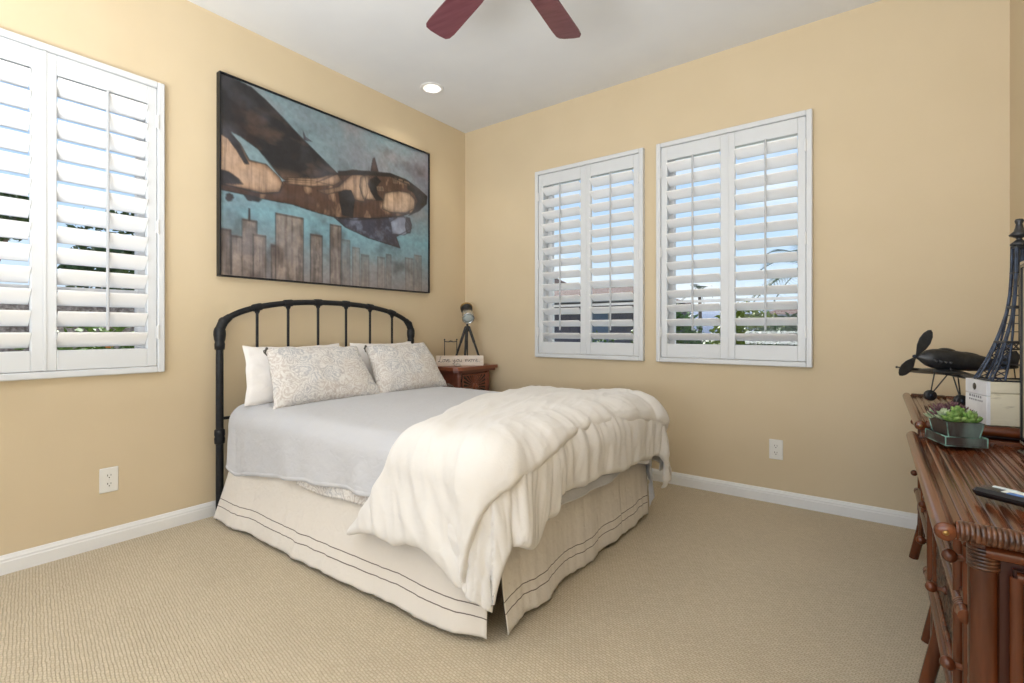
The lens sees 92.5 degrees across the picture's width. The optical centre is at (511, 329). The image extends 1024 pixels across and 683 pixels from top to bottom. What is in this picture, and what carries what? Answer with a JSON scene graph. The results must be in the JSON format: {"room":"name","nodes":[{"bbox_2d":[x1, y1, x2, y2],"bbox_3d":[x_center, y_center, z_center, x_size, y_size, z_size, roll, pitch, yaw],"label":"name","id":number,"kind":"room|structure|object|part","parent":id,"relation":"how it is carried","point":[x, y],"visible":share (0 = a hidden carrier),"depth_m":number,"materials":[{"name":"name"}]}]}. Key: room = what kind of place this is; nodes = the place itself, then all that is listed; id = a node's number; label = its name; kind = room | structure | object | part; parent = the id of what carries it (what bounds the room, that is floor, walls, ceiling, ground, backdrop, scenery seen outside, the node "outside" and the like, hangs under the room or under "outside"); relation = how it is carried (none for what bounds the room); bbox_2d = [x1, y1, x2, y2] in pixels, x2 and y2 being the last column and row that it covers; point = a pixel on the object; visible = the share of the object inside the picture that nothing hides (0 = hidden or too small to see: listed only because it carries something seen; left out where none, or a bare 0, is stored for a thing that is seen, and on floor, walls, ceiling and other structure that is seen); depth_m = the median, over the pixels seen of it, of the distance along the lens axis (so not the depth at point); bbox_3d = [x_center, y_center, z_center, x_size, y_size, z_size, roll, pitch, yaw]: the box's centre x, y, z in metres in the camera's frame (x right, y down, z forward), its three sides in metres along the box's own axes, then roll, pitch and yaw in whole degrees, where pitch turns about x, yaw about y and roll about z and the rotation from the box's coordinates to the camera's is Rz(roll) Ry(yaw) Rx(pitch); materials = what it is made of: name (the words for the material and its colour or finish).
{"room":"bedroom","nodes":[
{"label":"bedroom","id":0,"kind":"room"},
{"bbox_2d":[0,0,464,555],"bbox_3d":[-2.144,-0.360,2.115,0.160,2.740,5.600,0,0,37],"label":"wall","id":1,"kind":"structure","parent":0,"point":[57,435],"depth_m":2.57,"materials":[{"name":"paint"}]},
{"bbox_2d":[0,78,144,347],"bbox_3d":[-2.112,-0.512,2.184,0.150,1.381,0.826,0,0,37],"label":"window","id":2,"kind":"structure","parent":1,"relation":"in","point":[136,291],"depth_m":2.48,"materials":[{"name":"white plastic"}]},
{"bbox_2d":[0,28,164,380],"bbox_3d":[-2.023,-0.512,2.118,0.070,1.445,0.890,0,0,37],"label":"window shutter","id":3,"kind":"object","parent":2,"relation":"attached to","point":[25,61],"visible":1,"depth_m":2.21,"materials":[{"name":"paint"}]},
{"bbox_3d":[-2.151,-0.512,1.955,0.028,1.381,0.412,0,0,37],"label":"shutter panel","id":4,"kind":"part","parent":3,"relation":"part of","materials":[{"name":"paint"}]},
{"bbox_3d":[-1.904,-0.512,2.284,0.032,1.381,0.418,0,0,37],"label":"shutter panel","id":5,"kind":"part","parent":3,"relation":"part of","materials":[{"name":"paint"}]},
{"bbox_3d":[-1.875,-0.554,2.274,0.017,1.113,0.011,0,0,37],"label":"tilt rod","id":6,"kind":"part","parent":3,"relation":"part of","materials":[{"name":"paint"}]},
{"bbox_3d":[-2.128,-0.512,2.196,0.040,1.365,0.810,0,0,37],"label":"frame","id":7,"kind":"part","parent":2,"relation":"part of","materials":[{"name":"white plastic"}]},
{"bbox_2d":[0,500,215,575],"bbox_3d":[-2.074,0.971,2.063,0.014,0.078,5.600,0,0,37],"label":"baseboard","id":8,"kind":"structure","parent":1,"relation":"attached to","point":[42,554],"depth_m":2.27,"materials":[{"name":"paint"}]},
{"bbox_2d":[99,466,117,493],"bbox_3d":[-1.896,0.705,2.308,0.009,0.116,0.072,0,0,37],"label":"wall outlet","id":9,"kind":"object","parent":1,"relation":"attached to","point":[108,477],"visible":1,"depth_m":2.30,"materials":[{"name":"white plastic"}]},
{"bbox_2d":[105,473,112,478],"bbox_3d":[-1.894,0.685,2.306,0.003,0.029,0.030,0,0,37],"label":"receptacle","id":10,"kind":"object","parent":9,"relation":"attached to","point":[107,475],"depth_m":2.30,"materials":[{"name":"white plastic"}]},
{"bbox_2d":[105,481,112,486],"bbox_3d":[-1.894,0.725,2.306,0.003,0.029,0.030,0,0,37],"label":"receptacle","id":11,"kind":"object","parent":9,"relation":"attached to","point":[107,483],"depth_m":2.30,"materials":[{"name":"white plastic"}]},
{"bbox_2d":[216,71,429,292],"bbox_3d":[-1.137,-0.852,3.302,0.041,1.116,1.564,0,0,37],"label":"framed painting","id":12,"kind":"object","parent":1,"relation":"attached to","point":[306,194],"visible":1,"depth_m":3.12,"materials":[{"name":"paint"}]},
{"bbox_2d":[0,479,945,682],"bbox_3d":[-0.689,1.060,1.135,3.664,0.100,5.760,0,0,37],"label":"floor","id":13,"kind":"structure","parent":0,"point":[706,586],"depth_m":1.76,"materials":[{"name":"carpet"}]},
{"bbox_2d":[213,299,414,519],"bbox_3d":[-0.462,0.408,2.645,1.810,1.204,1.403,0,0,37],"label":"bed","id":14,"kind":"object","parent":13,"relation":"on","point":[219,333],"visible":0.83,"depth_m":2.67,"materials":[{"name":"black metal"}]},
{"bbox_3d":[-1.565,0.517,2.627,0.037,0.985,0.037,0,0,37],"label":"headboard post","id":15,"kind":"part","parent":14,"relation":"part of","materials":[{"name":"black metal"}]},
{"bbox_3d":[-0.394,0.720,2.653,1.770,0.155,1.330,0,0,37],"label":"box spring","id":16,"kind":"object","parent":14,"relation":"on","visible":0},
{"bbox_2d":[213,464,647,638],"bbox_3d":[-0.389,0.792,2.628,1.845,0.404,1.496,0,0,37],"label":"bed skirt","id":17,"kind":"object","parent":16,"relation":"attached to","point":[311,528],"visible":0.46,"depth_m":1.99,"materials":[{"name":"fabric"}]},
{"bbox_3d":[-0.821,0.817,2.079,1.803,0.354,0.100,0,0,37],"label":"panel","id":18,"kind":"part","parent":17,"relation":"part of","materials":[{"name":"fabric"}]},
{"bbox_3d":[0.353,0.792,2.124,0.052,0.404,1.291,0,0,37],"label":"foot panel","id":19,"kind":"part","parent":17,"relation":"part of","materials":[{"name":"fabric"}]},
{"bbox_3d":[-0.388,0.533,2.648,1.775,0.215,1.320,0,0,37],"label":"mattress","id":20,"kind":"object","parent":16,"relation":"on","visible":0},
{"bbox_2d":[296,481,368,505],"bbox_3d":[-0.581,0.575,1.948,0.951,0.266,0.040,0,0,37],"label":"patterned blanket","id":21,"kind":"object","parent":20,"relation":"on","point":[332,492],"visible":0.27,"depth_m":2.04,"materials":[{"name":"fabric"}]},
{"bbox_2d":[226,386,654,520],"bbox_3d":[-0.354,0.671,2.624,1.843,0.565,1.468,0,0,37],"label":"coverlet","id":22,"kind":"object","parent":20,"relation":"on","point":[344,443],"visible":0.41,"depth_m":2.26,"materials":[{"name":"fabric"}]},
{"bbox_2d":[242,343,338,406],"bbox_3d":[-1.242,0.243,2.890,0.179,0.317,0.716,0,0,36],"label":"pillow","id":23,"kind":"object","parent":22,"relation":"on","point":[259,391],"visible":0.23,"depth_m":2.66,"materials":[{"name":"fabric"}]},
{"bbox_2d":[263,346,379,408],"bbox_3d":[-1.073,0.265,2.831,0.242,0.345,0.714,0,0,39],"label":"pillow sham","id":24,"kind":"object","parent":22,"relation":"on","point":[299,375],"visible":0.96,"depth_m":2.71,"materials":[{"name":"fabric"}]},
{"bbox_2d":[350,341,410,381],"bbox_3d":[-0.862,0.245,3.413,0.172,0.321,0.629,0,0,38],"label":"pillow","id":25,"kind":"object","parent":22,"relation":"on","point":[360,346],"visible":0.11,"depth_m":3.25,"materials":[{"name":"fabric"}]},
{"bbox_2d":[364,342,452,392],"bbox_3d":[-0.708,0.262,3.353,0.235,0.341,0.672,0,0,35],"label":"pillow sham","id":26,"kind":"object","parent":22,"relation":"on","point":[400,367],"visible":0.94,"depth_m":3.23,"materials":[{"name":"fabric"}]},
{"bbox_2d":[346,385,671,612],"bbox_3d":[0.071,0.608,2.340,0.928,0.576,1.610,0,0,37],"label":"duvet","id":27,"kind":"object","parent":22,"relation":"on","point":[466,485],"visible":1,"depth_m":1.69,"materials":[{"name":"fabric"}]},
{"bbox_2d":[438,364,497,390],"bbox_3d":[-0.410,0.647,3.969,0.377,0.726,0.475,0,0,37],"label":"nightstand","id":28,"kind":"object","parent":13,"relation":"on","point":[467,377],"visible":0.28,"depth_m":3.81,"materials":[{"name":"red wood"}]},
{"bbox_2d":[444,339,457,355],"bbox_3d":[-0.503,0.178,4.025,0.114,0.212,0.034,0,0,-1],"label":"wire stand","id":29,"kind":"object","parent":28,"relation":"on","point":[444,339],"visible":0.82,"depth_m":4.02,"materials":[{"name":"black metal"}]},
{"bbox_3d":[-0.406,0.669,3.739,0.044,0.682,0.043,0,0,37],"label":"corner post","id":30,"kind":"part","parent":28,"relation":"part of","materials":[{"name":"red wood"}]},
{"bbox_2d":[436,355,482,365],"bbox_3d":[-0.415,0.243,3.903,0.375,0.080,0.021,0,0,-6],"label":"word sign","id":31,"kind":"object","parent":28,"relation":"on","point":[466,360],"visible":0.99,"depth_m":3.90,"materials":[{"name":"white wood"}]},
{"bbox_2d":[455,302,478,355],"bbox_3d":[-0.366,0.026,4.082,0.195,0.516,0.191,0,0,-37],"label":"telescope","id":32,"kind":"object","parent":28,"relation":"on","point":[466,308],"visible":0.77,"depth_m":4.07,"materials":[{"name":"black metal"}]},
{"bbox_3d":[-0.435,0.125,4.087,0.124,0.317,0.024,0,0,9],"label":"leg","id":33,"kind":"part","parent":32,"relation":"part of","materials":[{"name":"black metal"}]},
{"bbox_3d":[-0.380,0.125,4.013,0.024,0.317,0.124,0,0,8],"label":"leg","id":34,"kind":"part","parent":32,"relation":"part of","materials":[{"name":"black metal"}]},
{"bbox_3d":[-0.307,0.125,4.079,0.124,0.317,0.023,0,0,-2],"label":"leg","id":35,"kind":"part","parent":32,"relation":"part of","materials":[{"name":"black metal"}]},
{"bbox_3d":[-0.415,0.319,3.972,0.355,0.018,0.445,0,0,37],"label":"moulding","id":36,"kind":"part","parent":28,"relation":"part of","materials":[{"name":"red wood"}]},
{"bbox_3d":[-0.303,0.443,3.871,0.018,0.195,0.285,0,0,37],"label":"drawer","id":37,"kind":"part","parent":28,"relation":"part of","materials":[{"name":"brown wood"}]},
{"bbox_3d":[-0.281,0.443,3.855,0.035,0.054,0.054,0,0,37],"label":"knob","id":38,"kind":"part","parent":28,"relation":"part of","materials":[{"name":"brown wood"}]},
{"bbox_3d":[-0.207,0.669,4.008,0.044,0.682,0.043,0,0,37],"label":"corner post","id":39,"kind":"part","parent":28,"relation":"part of","materials":[{"name":"red wood"}]},
{"bbox_2d":[903,393,1019,643],"bbox_3d":[1.688,0.649,1.786,0.388,0.728,0.875,0,0,37],"label":"chest","id":40,"kind":"object","parent":13,"relation":"on","point":[916,404],"visible":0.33,"depth_m":1.78,"materials":[{"name":"wood"}]},
{"bbox_3d":[1.680,0.595,2.036,0.040,0.024,0.024,0,0,37],"label":"knob","id":41,"kind":"part","parent":40,"relation":"part of","materials":[{"name":"wood"}]},
{"bbox_3d":[1.793,0.667,2.161,0.071,0.693,0.040,0,0,37],"label":"leg","id":42,"kind":"part","parent":40,"relation":"part of","materials":[{"name":"wood"}]},
{"bbox_3d":[1.406,0.595,1.667,0.040,0.024,0.024,0,0,37],"label":"knob","id":43,"kind":"part","parent":40,"relation":"part of","materials":[{"name":"wood"}]},
{"bbox_3d":[1.578,0.593,1.869,0.017,0.213,0.667,0,0,37],"label":"drawer moulding","id":44,"kind":"part","parent":40,"relation":"part of","materials":[{"name":"wood"}]},
{"bbox_3d":[1.573,0.510,1.872,0.021,0.389,0.021,0,0,37],"label":"post","id":45,"kind":"part","parent":40,"relation":"part of","materials":[{"name":"wood"}]},
{"bbox_3d":[1.361,0.667,1.578,0.071,0.693,0.040,0,0,37],"label":"leg","id":46,"kind":"part","parent":40,"relation":"part of","materials":[{"name":"wood"}]},
{"bbox_2d":[895,330,1019,405],"bbox_3d":[1.712,0.142,1.924,0.418,0.286,0.422,0,0,-31],"label":"airplane","id":47,"kind":"object","parent":40,"relation":"on","point":[941,361],"visible":0.95,"depth_m":1.89,"materials":[{"name":"black metal"}]},
{"bbox_3d":[1.609,0.149,1.995,0.021,0.085,0.098,0,0,3],"label":"propeller blade","id":48,"kind":"part","parent":47,"relation":"part of","materials":[{"name":"black metal"}]},
{"bbox_3d":[1.598,0.051,1.905,0.018,0.103,0.079,0,0,-1],"label":"propeller blade","id":49,"kind":"part","parent":47,"relation":"part of","materials":[{"name":"black metal"}]},
{"bbox_2d":[966,378,1019,426],"bbox_3d":[1.538,0.221,1.499,0.190,0.130,0.135,0,0,23],"label":"wooden crate","id":50,"kind":"object","parent":40,"relation":"on","point":[997,403],"visible":0.91,"depth_m":1.47,"materials":[{"name":"beige wood"}]},
{"bbox_2d":[973,218,1023,382],"bbox_3d":[1.544,-0.091,1.493,0.177,0.496,0.119,0,0,23],"label":"model","id":51,"kind":"object","parent":50,"relation":"on","point":[1016,247],"visible":0.93,"depth_m":1.49},
{"bbox_3d":[1.515,-0.049,1.545,0.092,0.411,0.037,0,0,40],"label":"leg","id":52,"kind":"part","parent":51,"relation":"part of","materials":[{"name":"metal"}]},
{"bbox_3d":[1.544,0.153,1.493,0.174,0.005,0.118,0,0,23],"label":"frame","id":53,"kind":"part","parent":51,"relation":"part of","materials":[{"name":"black metal"}]},
{"bbox_3d":[1.487,-0.049,1.477,0.092,0.411,0.037,0,0,5],"label":"leg","id":54,"kind":"part","parent":51,"relation":"part of","materials":[{"name":"metal"}]},
{"bbox_3d":[1.601,-0.049,1.509,0.092,0.411,0.037,0,0,5],"label":"leg","id":55,"kind":"part","parent":51,"relation":"part of","materials":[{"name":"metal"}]},
{"bbox_3d":[1.490,0.338,1.460,0.318,0.022,0.022,0,0,37],"label":"rail","id":56,"kind":"part","parent":40,"relation":"part of","materials":[{"name":"wood"}]},
{"bbox_2d":[906,431,1023,682],"bbox_3d":[1.151,0.667,1.079,0.408,0.692,0.940,0,0,37],"label":"chest","id":57,"kind":"object","parent":13,"relation":"on","point":[973,572],"visible":0.91,"depth_m":0.89,"materials":[{"name":"wood"}]},
{"bbox_3d":[1.223,0.625,1.454,0.040,0.024,0.024,0,0,37],"label":"knob","id":58,"kind":"part","parent":57,"relation":"part of","materials":[{"name":"wood"}]},
{"bbox_3d":[1.191,0.685,1.383,0.071,0.657,0.040,0,0,37],"label":"leg","id":59,"kind":"part","parent":57,"relation":"part of","materials":[{"name":"wood"}]},
{"bbox_3d":[1.203,0.538,1.406,0.021,0.373,0.021,0,0,37],"label":"post","id":60,"kind":"part","parent":57,"relation":"part of","materials":[{"name":"wood"}]},
{"bbox_3d":[1.026,0.625,1.189,0.040,0.024,0.024,0,0,37],"label":"knob","id":61,"kind":"part","parent":57,"relation":"part of","materials":[{"name":"wood"}]},
{"bbox_3d":[1.041,0.615,1.162,0.018,0.192,0.715,0,0,37],"label":"drawer","id":62,"kind":"part","parent":57,"relation":"part of","materials":[{"name":"brown wood"}]},
{"bbox_3d":[1.033,0.615,1.168,0.017,0.208,0.732,0,0,37],"label":"drawer moulding","id":63,"kind":"part","parent":57,"relation":"part of","materials":[{"name":"wood"}]},
{"bbox_3d":[0.824,0.625,0.916,0.040,0.024,0.024,0,0,37],"label":"knob","id":64,"kind":"part","parent":57,"relation":"part of","materials":[{"name":"wood"}]},
{"bbox_3d":[0.806,0.412,0.891,0.040,0.024,0.024,0,0,37],"label":"knob","id":65,"kind":"part","parent":57,"relation":"part of","materials":[{"name":"wood"}]},
{"bbox_3d":[1.033,0.440,1.168,0.017,0.119,0.732,0,0,37],"label":"drawer moulding","id":66,"kind":"part","parent":57,"relation":"part of","materials":[{"name":"wood"}]},
{"bbox_2d":[923,401,988,448],"bbox_3d":[1.268,0.264,1.403,0.118,0.116,0.129,0,0,20],"label":"succulent planter","id":67,"kind":"object","parent":57,"relation":"on","point":[953,425],"visible":1,"depth_m":1.36,"materials":[{"name":"plant"}]},
{"bbox_2d":[925,428,988,448],"bbox_3d":[1.266,0.308,1.401,0.095,0.027,0.123,0,0,20],"label":"tray","id":68,"kind":"object","parent":57,"relation":"on","point":[953,438],"depth_m":1.35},
{"bbox_3d":[0.854,0.538,0.936,0.021,0.373,0.021,0,0,37],"label":"post","id":69,"kind":"part","parent":57,"relation":"part of","materials":[{"name":"wood"}]},
{"bbox_3d":[0.796,0.685,0.851,0.071,0.657,0.040,0,0,37],"label":"leg","id":70,"kind":"part","parent":57,"relation":"part of","materials":[{"name":"wood"}]},
{"bbox_2d":[973,485,1023,506],"bbox_3d":[0.947,0.312,0.886,0.048,0.019,0.170,0,0,-20],"label":"remote control","id":71,"kind":"object","parent":57,"relation":"on","point":[1014,497],"visible":1,"depth_m":0.92,"materials":[{"name":"black plastic"}]},
{"bbox_3d":[0.934,0.374,0.728,0.338,0.022,0.022,0,0,37],"label":"rail","id":72,"kind":"part","parent":57,"relation":"part of","materials":[{"name":"wood"}]},
{"bbox_3d":[0.926,0.614,0.736,0.255,0.430,0.018,0,0,37],"label":"panel moulding","id":73,"kind":"part","parent":57,"relation":"part of","materials":[{"name":"wood"}]},
{"bbox_3d":[0.930,0.614,0.743,0.243,0.433,0.012,0,0,37],"label":"panel","id":74,"kind":"part","parent":57,"relation":"part of","materials":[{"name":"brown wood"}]},
{"bbox_2d":[1017,450,1023,456],"bbox_3d":[1.321,0.317,1.194,0.100,0.010,0.140,0,0,33],"label":"tablet","id":75,"kind":"object","parent":57,"relation":"on","point":[1021,452],"visible":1,"depth_m":1.26,"materials":[{"name":"black"}]},
{"bbox_2d":[1020,261,1023,444],"bbox_3d":[1.274,0.064,1.150,0.018,0.515,0.620,0,0,37],"label":"framed board","id":76,"kind":"object","parent":57,"relation":"on","point":[1022,262],"visible":1,"depth_m":1.39,"materials":[{"name":"black"}]},
{"bbox_2d":[188,0,879,132],"bbox_3d":[-0.689,-1.830,1.135,3.664,0.200,5.760,0,0,37],"label":"ceiling","id":77,"kind":"structure","parent":0,"point":[504,62],"depth_m":2.93,"materials":[{"name":"paint"}]},
{"bbox_2d":[420,82,443,93],"bbox_3d":[-0.572,-1.758,3.508,0.168,0.065,0.168,0,0,37],"label":"recessed light","id":78,"kind":"object","parent":77,"relation":"in","point":[429,87],"visible":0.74,"depth_m":3.55,"materials":[{"name":"white plastic"}]},
{"bbox_2d":[426,0,580,38],"bbox_3d":[0.006,-1.540,1.861,1.169,0.380,1.153,0,0,37],"label":"ceiling fan","id":79,"kind":"object","parent":77,"relation":"hanging from","point":[451,15],"visible":1,"depth_m":2.21,"materials":[{"name":"red wood"}]},
{"bbox_3d":[-0.234,-1.410,2.147,0.131,0.033,0.452,0,0,-34],"label":"fan blade","id":80,"kind":"part","parent":79,"relation":"part of","materials":[{"name":"brown wood"}]},
{"bbox_3d":[0.177,-1.410,2.169,0.131,0.033,0.452,0,0,28],"label":"fan blade","id":81,"kind":"part","parent":79,"relation":"part of","materials":[{"name":"brown wood"}]},
{"bbox_2d":[465,0,1009,513],"bbox_3d":[0.979,-0.360,3.384,3.664,2.740,0.160,0,0,37],"label":"wall","id":82,"kind":"structure","parent":0,"point":[909,100],"depth_m":2.69,"materials":[{"name":"paint"}]},
{"bbox_2d":[545,169,633,341],"bbox_3d":[0.607,-0.512,3.678,0.817,1.381,0.150,0,0,37],"label":"window","id":83,"kind":"structure","parent":82,"relation":"in","point":[550,257],"depth_m":3.90,"materials":[{"name":"white plastic"}]},
{"bbox_2d":[535,147,644,360],"bbox_3d":[0.541,-0.512,3.590,0.881,1.445,0.088,0,0,37],"label":"window shutter","id":84,"kind":"object","parent":83,"relation":"attached to","point":[584,171],"visible":1,"depth_m":3.56,"materials":[{"name":"paint"}]},
{"bbox_3d":[0.361,-0.554,3.680,0.011,1.113,0.017,0,0,37],"label":"tilt rod","id":85,"kind":"part","parent":84,"relation":"part of","materials":[{"name":"paint"}]},
{"bbox_3d":[0.380,-0.512,3.716,0.408,1.381,0.028,0,0,37],"label":"shutter panel","id":86,"kind":"part","parent":84,"relation":"part of","materials":[{"name":"paint"}]},
{"bbox_3d":[0.690,-0.554,3.435,0.011,1.113,0.017,0,0,37],"label":"tilt rod","id":87,"kind":"part","parent":84,"relation":"part of","materials":[{"name":"paint"}]},
{"bbox_3d":[0.706,-0.512,3.472,0.413,1.381,0.032,0,0,37],"label":"shutter panel","id":88,"kind":"part","parent":84,"relation":"part of","materials":[{"name":"paint"}]},
{"bbox_2d":[668,135,797,343],"bbox_3d":[1.390,-0.512,3.098,0.826,1.381,0.150,0,0,37],"label":"window","id":89,"kind":"structure","parent":82,"relation":"in","point":[671,301],"depth_m":3.32,"materials":[{"name":"white plastic"}]},
{"bbox_3d":[1.404,-0.512,3.117,0.730,1.285,0.004,0,0,37],"label":"pane","id":90,"kind":"part","parent":89,"relation":"part of","materials":[{"name":"clear glass"}]},
{"bbox_2d":[656,108,812,367],"bbox_3d":[1.324,-0.512,3.009,0.890,1.445,0.088,0,0,37],"label":"window shutter","id":91,"kind":"object","parent":89,"relation":"attached to","point":[800,123],"visible":1,"depth_m":2.98,"materials":[{"name":"paint"}]},
{"bbox_3d":[1.141,-0.554,3.101,0.011,1.113,0.017,0,0,37],"label":"tilt rod","id":92,"kind":"part","parent":91,"relation":"part of","materials":[{"name":"paint"}]},
{"bbox_3d":[1.161,-0.512,3.137,0.412,1.381,0.028,0,0,37],"label":"shutter panel","id":93,"kind":"part","parent":91,"relation":"part of","materials":[{"name":"paint"}]},
{"bbox_3d":[1.475,-0.554,2.853,0.011,1.113,0.017,0,0,37],"label":"tilt rod","id":94,"kind":"part","parent":91,"relation":"part of","materials":[{"name":"paint"}]},
{"bbox_3d":[1.491,-0.512,2.890,0.418,1.381,0.032,0,0,37],"label":"shutter panel","id":95,"kind":"part","parent":91,"relation":"part of","materials":[{"name":"paint"}]},
{"bbox_2d":[769,439,782,459],"bbox_3d":[1.540,0.697,2.862,0.072,0.116,0.009,0,0,37],"label":"wall outlet","id":96,"kind":"object","parent":82,"relation":"attached to","point":[775,446],"visible":1,"depth_m":2.86,"materials":[{"name":"white plastic"}]},
{"bbox_2d":[647,468,917,529],"bbox_3d":[0.951,0.971,3.296,3.404,0.078,0.014,0,0,37],"label":"baseboard","id":97,"kind":"structure","parent":82,"relation":"attached to","point":[903,519],"depth_m":2.79,"materials":[{"name":"paint"}]},
{"bbox_2d":[1010,0,1023,377],"bbox_3d":[0.694,-0.360,0.009,0.100,2.740,5.600,0,0,37],"label":"wall","id":98,"kind":"structure","parent":0,"point":[1016,6],"depth_m":2.18,"materials":[{"name":"paint"}]},
{"label":"outside","id":99,"kind":"structure","parent":0,"visible":0},
{"bbox_2d":[690,310,771,333],"bbox_3d":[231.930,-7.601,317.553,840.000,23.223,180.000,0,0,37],"label":"hills","id":100,"kind":"structure","parent":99,"point":[705,314],"depth_m":320.77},
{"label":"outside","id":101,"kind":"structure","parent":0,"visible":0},
{"bbox_3d":[26.516,1.460,40.619,120.000,0.200,89.600,0,0,37],"label":"ground","id":102,"kind":"structure","parent":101,"visible":0},
{"bbox_2d":[554,279,565,283],"bbox_3d":[0.388,-1.290,36.675,11.000,5.300,8.030,0,0,43],"label":"house","id":103,"kind":"structure","parent":102,"relation":"on","point":[556,281],"depth_m":34.42,"materials":[{"name":"paint"}]},
{"bbox_2d":[592,330,616,342],"bbox_3d":[2.433,0.686,13.657,1.488,1.389,1.278,0,0,37],"label":"shrub","id":104,"kind":"object","parent":102,"relation":"on","point":[596,330],"visible":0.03,"depth_m":13.51,"materials":[{"name":"green plant"}]},
{"bbox_2d":[554,286,690,342],"bbox_3d":[2.257,-0.325,21.984,10.400,3.370,8.030,0,0,34],"label":"house","id":105,"kind":"structure","parent":102,"relation":"on","point":[614,316],"depth_m":17.66,"materials":[{"name":"paint"}]},
{"bbox_3d":[2.918,-0.040,17.314,1.000,1.100,0.020,0,0,34],"label":"pane","id":106,"kind":"part","parent":105,"relation":"part of","materials":[{"name":"blue"}]},
{"bbox_2d":[631,303,709,343],"bbox_3d":[3.601,0.357,11.298,1.873,2.054,1.541,0,0,37],"label":"shrub","id":107,"kind":"object","parent":102,"relation":"on","point":[686,329],"visible":0.06,"depth_m":10.88,"materials":[{"name":"green plant"}]},
{"bbox_2d":[681,284,711,343],"bbox_3d":[12.445,-0.806,32.385,2.500,4.340,2.197,0,0,37],"label":"palm tree","id":108,"kind":"object","parent":102,"relation":"on","point":[695,285],"visible":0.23,"depth_m":32.09,"materials":[{"name":"green plant"}]},
{"bbox_2d":[709,301,784,344],"bbox_3d":[5.755,0.279,12.079,1.888,2.195,1.565,0,0,37],"label":"shrub","id":109,"kind":"object","parent":102,"relation":"on","point":[739,314],"visible":0.19,"depth_m":11.71,"materials":[{"name":"green plant"}]},
{"bbox_2d":[747,312,797,345],"bbox_3d":[5.621,0.491,9.666,1.955,1.781,1.561,0,0,37],"label":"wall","id":110,"kind":"structure","parent":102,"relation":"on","point":[791,329],"depth_m":9.60,"materials":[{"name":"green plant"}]},
{"bbox_2d":[748,245,797,301],"bbox_3d":[7.941,-0.455,13.040,3.358,3.639,3.163,0,0,-1],"label":"palm tree","id":111,"kind":"object","parent":102,"relation":"on","point":[777,250],"visible":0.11,"depth_m":13.24,"materials":[{"name":"green plant"}]},
{"bbox_2d":[762,309,797,342],"bbox_3d":[15.365,0.010,21.229,8.000,2.700,7.030,0,0,35],"label":"house","id":112,"kind":"structure","parent":102,"relation":"on","point":[792,311],"depth_m":20.42,"materials":[{"name":"paint"}]},
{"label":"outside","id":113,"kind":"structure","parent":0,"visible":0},
{"bbox_3d":[-36.463,1.460,6.405,59.600,0.200,40.400,0,0,37],"label":"ground","id":114,"kind":"structure","parent":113,"visible":0},
{"bbox_2d":[0,192,28,260],"bbox_3d":[-9.757,-0.892,8.824,2.594,4.523,2.531,0,0,37],"label":"tree","id":115,"kind":"object","parent":114,"relation":"on","point":[2,239],"visible":0.12,"depth_m":8.86,"materials":[{"name":"green plant"}]},
{"bbox_2d":[0,291,133,351],"bbox_3d":[-5.981,0.435,5.956,0.300,1.850,20.000,0,0,37],"label":"wall","id":116,"kind":"structure","parent":114,"relation":"on","point":[2,306],"depth_m":6.17,"materials":[{"name":"white"}]},
{"bbox_2d":[14,327,133,349],"bbox_3d":[-3.748,0.623,4.675,1.300,1.520,1.813,0,0,37],"label":"shrub","id":117,"kind":"object","parent":114,"relation":"on","point":[79,329],"visible":0.02,"depth_m":4.44,"materials":[{"name":"green plant"}]},
{"bbox_2d":[57,207,133,290],"bbox_3d":[-7.222,-0.584,9.783,2.316,3.912,3.262,0,0,3],"label":"tree","id":118,"kind":"object","parent":114,"relation":"on","point":[62,266],"visible":0.03,"depth_m":8.64,"materials":[{"name":"green plant"}]}
]}

